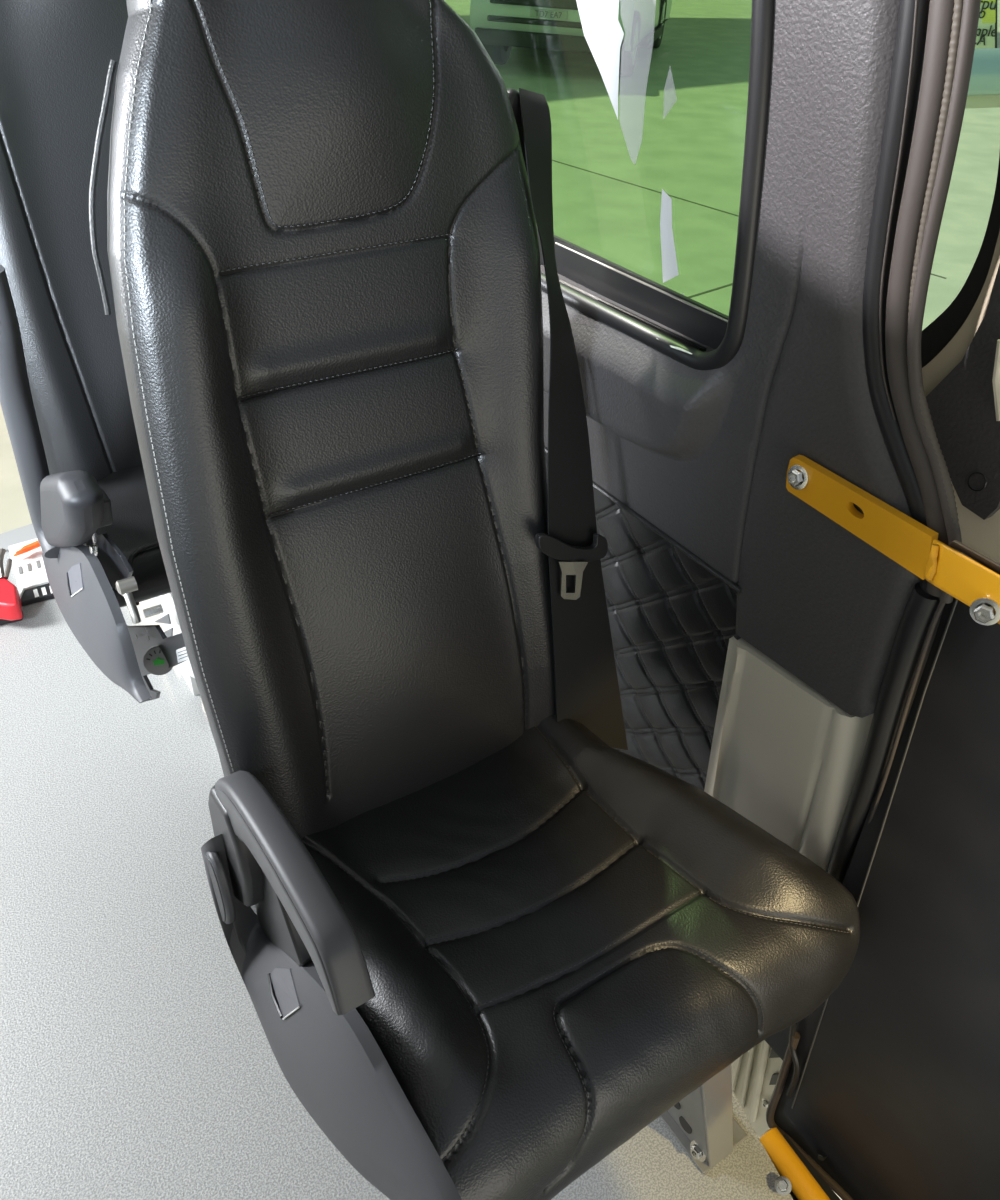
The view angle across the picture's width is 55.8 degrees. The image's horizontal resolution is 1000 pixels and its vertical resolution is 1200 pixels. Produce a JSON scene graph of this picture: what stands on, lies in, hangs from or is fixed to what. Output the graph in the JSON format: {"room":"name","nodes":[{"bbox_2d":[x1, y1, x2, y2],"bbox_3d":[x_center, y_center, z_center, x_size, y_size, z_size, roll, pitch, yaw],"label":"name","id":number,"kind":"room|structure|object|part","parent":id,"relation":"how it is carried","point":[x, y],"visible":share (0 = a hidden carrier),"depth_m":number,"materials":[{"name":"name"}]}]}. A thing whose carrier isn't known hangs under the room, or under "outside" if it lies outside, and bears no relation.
{"room":"vehicle interior","nodes":[
{"label":"vehicle interior","id":0,"kind":"room"},
{"bbox_2d":[0,552,792,1199],"bbox_3d":[-0.800,0.580,1.374,1.880,0.040,2.550,-20,43,-28],"label":"floor","id":1,"kind":"structure","parent":0,"point":[138,1061],"depth_m":1.37,"materials":[{"name":"plastic"}]},
{"bbox_2d":[0,548,22,624],"bbox_3d":[-1.083,-0.017,2.011,0.102,0.106,0.168,-14,41,-21],"label":"fire extinguisher","id":2,"kind":"object","parent":1,"relation":"on","point":[11,611],"visible":1,"depth_m":1.98,"materials":[{"name":"red metal"}]},
{"bbox_2d":[0,524,36,551],"bbox_3d":[-1.185,-0.125,2.235,0.267,0.020,0.082,-26,46,-33],"label":"strip","id":3,"kind":"object","parent":1,"relation":"on","point":[25,533],"visible":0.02,"depth_m":2.26,"materials":[{"name":"grey plastic"}]},
{"bbox_2d":[8,538,48,596],"bbox_3d":[-1.062,-0.075,2.157,0.107,0.022,0.214,-20,43,-28],"label":"rail","id":4,"kind":"object","parent":1,"relation":"on","point":[29,568],"visible":0.58,"depth_m":2.14,"materials":[{"name":"white plastic"}]},
{"bbox_2d":[13,541,40,556],"bbox_3d":[-1.077,-0.122,2.160,0.074,0.025,0.028,-25,45,-31],"label":"lever","id":5,"kind":"object","parent":4,"relation":"on","point":[34,545],"visible":0.86,"depth_m":2.15,"materials":[{"name":"orange plastic"}]},
{"bbox_2d":[21,583,54,605],"bbox_3d":[-1.020,-0.017,2.089,0.085,0.014,0.064,-20,43,-28],"label":"rail","id":6,"kind":"object","parent":1,"relation":"on","point":[44,592],"visible":0.56,"depth_m":2.07,"materials":[{"name":"black metal"}]},
{"bbox_2d":[0,0,199,702],"bbox_3d":[-0.455,-0.237,1.487,0.547,1.473,0.908,-20,43,-28],"label":"passenger seat","id":7,"kind":"object","parent":1,"relation":"on","point":[65,403],"visible":0.54,"depth_m":1.37,"materials":[{"name":"black leather"}]},
{"bbox_3d":[-0.651,-0.234,1.293,0.040,0.484,0.187,-20,43,-28],"label":"armrest","id":8,"kind":"part","parent":7,"relation":"part of","materials":[{"name":"grey plastic"}]},
{"bbox_3d":[-0.581,-0.618,1.516,0.499,0.917,0.329,-20,43,-28],"label":"backrest","id":9,"kind":"part","parent":7,"relation":"part of","materials":[{"name":"black leather"}]},
{"bbox_3d":[-0.623,0.001,1.406,0.039,0.269,0.518,-22,44,-29],"label":"panel","id":10,"kind":"part","parent":7,"relation":"part of","materials":[{"name":"grey plastic"}]},
{"bbox_3d":[-0.485,-0.154,1.601,0.430,0.105,0.293,-20,43,-28],"label":"seat","id":11,"kind":"part","parent":7,"relation":"part of","materials":[{"name":"black leather"}]},
{"bbox_3d":[-0.582,0.171,1.825,0.012,0.406,0.460,-20,43,-28],"label":"leg","id":12,"kind":"part","parent":7,"relation":"part of","materials":[{"name":"grey paint"}]},
{"bbox_2d":[89,0,859,1199],"bbox_3d":[-0.017,0.083,0.969,0.591,1.307,0.730,-20,43,-28],"label":"passenger seat","id":13,"kind":"object","parent":1,"relation":"on","point":[485,942],"visible":1,"depth_m":0.91,"materials":[{"name":"black leather"}]},
{"bbox_3d":[-0.192,0.250,0.843,0.031,0.131,0.291,-20,43,-28],"label":"armrest","id":14,"kind":"part","parent":13,"relation":"part of","materials":[{"name":"grey plastic"}]},
{"bbox_3d":[-0.169,0.434,0.909,0.049,0.270,0.454,-23,44,-30],"label":"panel","id":15,"kind":"part","parent":13,"relation":"part of","materials":[{"name":"grey plastic"}]},
{"bbox_3d":[-0.122,-0.182,0.981,0.499,0.917,0.329,-20,43,-28],"label":"backrest","id":16,"kind":"part","parent":13,"relation":"part of","materials":[{"name":"black leather"}]},
{"bbox_3d":[0.056,0.342,1.070,0.542,0.199,0.483,-20,43,-28],"label":"seat","id":17,"kind":"part","parent":13,"relation":"part of","materials":[{"name":"black leather"}]},
{"bbox_3d":[0.242,0.573,1.129,0.171,0.360,0.088,-20,43,-28],"label":"leg","id":18,"kind":"part","parent":13,"relation":"part of","materials":[{"name":"grey paint"}]},
{"bbox_2d":[541,0,920,1136],"bbox_3d":[-0.034,-0.322,1.467,0.283,2.558,2.230,-20,43,-28],"label":"wall","id":19,"kind":"structure","parent":0,"point":[753,634],"depth_m":0.95,"materials":[{"name":"grey plastic"}]},
{"bbox_3d":[0.149,0.047,1.343,0.087,0.519,0.520,-20,43,-28],"label":"quilted panel","id":20,"kind":"part","parent":19,"relation":"part of","materials":[{"name":"black leather"}]},
{"bbox_2d":[537,0,774,369],"bbox_3d":[-0.085,-0.664,1.129,0.093,0.506,1.350,-20,43,-28],"label":"window frame","id":21,"kind":"structure","parent":19,"relation":"in","point":[723,333],"depth_m":0.93,"materials":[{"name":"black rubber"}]},
{"bbox_2d":[576,0,623,118],"bbox_3d":[0.094,-0.538,0.906,0.016,0.130,0.076,-20,43,-28],"label":"protective film","id":22,"kind":"object","parent":21,"relation":"attached to","point":[603,32],"visible":1,"depth_m":0.90,"materials":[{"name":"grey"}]},
{"bbox_2d":[660,189,678,282],"bbox_3d":[0.168,-0.356,0.935,0.011,0.090,0.032,-20,43,-28],"label":"protective film","id":23,"kind":"object","parent":21,"relation":"attached to","point":[669,260],"visible":1,"depth_m":0.94,"materials":[{"name":"grey plastic"}]},
{"bbox_3d":[-0.046,-0.528,1.171,0.117,0.727,1.482,-20,43,-28],"label":"trim panel","id":24,"kind":"part","parent":19,"relation":"part of","materials":[{"name":"grey plastic"}]},
{"bbox_3d":[0.344,0.296,1.178,0.101,0.584,0.230,-20,43,-28],"label":"grey plate","id":25,"kind":"part","parent":19,"relation":"part of","materials":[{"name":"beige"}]},
{"bbox_2d":[778,1134,840,1199],"bbox_3d":[0.443,0.901,1.102,0.200,0.020,0.485,-20,43,-28],"label":"sill","id":26,"kind":"structure","parent":19,"relation":"attached to","point":[830,1193],"depth_m":1.26,"materials":[{"name":"black rubber"}]},
{"bbox_2d":[759,1128,829,1199],"bbox_3d":[0.400,0.768,1.181,0.064,0.045,0.211,-20,43,-28],"label":"grab bar","id":27,"kind":"object","parent":26,"relation":"attached to","point":[795,1176],"visible":1,"depth_m":1.21,"materials":[{"name":"orange paint"}]},
{"bbox_2d":[766,153,999,1199],"bbox_3d":[0.489,0.229,0.837,0.045,1.450,0.829,-20,43,-28],"label":"door","id":28,"kind":"structure","parent":19,"relation":"in","point":[889,1089],"depth_m":0.97,"materials":[{"name":"grey plastic"}]},
{"bbox_3d":[0.540,0.492,0.920,0.020,0.936,0.604,-20,43,-28],"label":"panel","id":29,"kind":"part","parent":28,"relation":"part of","materials":[{"name":"black plastic"}]},
{"bbox_3d":[0.535,0.477,0.893,0.003,0.842,0.561,-20,43,-28],"label":"panel","id":30,"kind":"part","parent":28,"relation":"part of","materials":[{"name":"black plastic"}]},
{"bbox_3d":[0.368,-0.233,0.756,0.006,0.189,0.051,-20,43,-28],"label":"painted frame","id":31,"kind":"part","parent":28,"relation":"part of","materials":[{"name":"beige paint"}]},
{"bbox_3d":[0.429,-0.173,0.683,0.010,0.298,0.249,-20,43,-28],"label":"trim","id":32,"kind":"part","parent":28,"relation":"part of","materials":[{"name":"grey plastic"}]},
{"bbox_2d":[786,455,999,625],"bbox_3d":[0.335,-0.048,0.776,0.033,0.057,0.271,-17,42,-24],"label":"metal bracket","id":33,"kind":"object","parent":19,"relation":"attached to","point":[911,544],"visible":1,"depth_m":0.78,"materials":[{"name":"yellow metal"}]},
{"bbox_3d":[0.310,-0.076,0.820,0.013,0.045,0.155,-20,43,-28],"label":"flat plate","id":34,"kind":"part","parent":33,"relation":"part of","materials":[{"name":"orange paint"}]},
{"bbox_2d":[826,0,980,884],"bbox_3d":[0.329,0.102,0.935,0.214,1.218,0.094,12,38,11],"label":"seal","id":35,"kind":"object","parent":19,"relation":"attached to","point":[935,41],"visible":0.78,"depth_m":0.71,"materials":[{"name":"black rubber"}]},
{"bbox_3d":[0.332,-0.208,0.699,0.153,0.438,0.039,24,42,25],"label":"ribbed bulb","id":36,"kind":"part","parent":35,"relation":"part of","materials":[{"name":"grey rubber"}]},
{"bbox_2d":[975,0,996,47],"bbox_3d":[1.442,-1.332,3.484,0.322,1.822,0.064,0,38,-4],"label":"printed sign","id":37,"kind":"object","parent":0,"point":[986,37],"visible":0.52,"depth_m":3.05,"materials":[{"name":"yellow"}]},
{"label":"outside","id":38,"kind":"structure","parent":0,"visible":0},
{"bbox_2d":[0,0,999,1199],"bbox_3d":[2.697,-6.790,12.267,90.000,0.100,90.000,-20,43,-28],"label":"ground","id":39,"kind":"structure","parent":38,"point":[679,129],"depth_m":8.35,"materials":[{"name":"green plant"}]},
{"bbox_2d":[470,0,671,76],"bbox_3d":[1.126,-8.180,12.552,2.000,1.620,4.325,11,38,10],"label":"parked car","id":40,"kind":"object","parent":39,"relation":"on","point":[500,26],"visible":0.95,"depth_m":11.15,"materials":[{"name":"white paint"}]},
{"bbox_2d":[490,0,577,9],"bbox_3d":[0.592,-6.984,10.888,1.460,0.260,0.060,11,38,10],"label":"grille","id":41,"kind":"object","parent":40,"relation":"attached to","point":[506,4],"depth_m":10.97,"materials":[{"name":"black plastic"}]},
{"bbox_3d":[0.567,-6.816,10.983,0.440,0.085,0.020,11,38,10],"label":"number plate","id":42,"kind":"part","parent":40,"relation":"part of","materials":[{"name":"grey"}]},
{"bbox_2d":[475,15,624,55],"bbox_3d":[0.580,-6.678,11.146,1.800,0.300,0.120,11,38,10],"label":"grille","id":43,"kind":"object","parent":40,"relation":"attached to","point":[526,31],"depth_m":11.14,"materials":[{"name":"black plastic"}]},
{"bbox_2d":[552,160,945,297],"bbox_3d":[0.791,-2.805,6.858,2.192,0.010,4.157,-20,43,-28],"label":"expansion joint","id":44,"kind":"object","parent":39,"relation":"on","point":[724,286],"visible":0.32,"depth_m":7.17,"materials":[{"name":"grey"}]},
{"bbox_2d":[965,48,999,108],"bbox_3d":[1.936,-1.097,3.383,1.354,1.572,0.124,-8,39,-14],"label":"guard rail","id":45,"kind":"object","parent":39,"relation":"on","point":[984,85],"visible":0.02,"depth_m":2.78,"materials":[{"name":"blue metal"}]}
]}

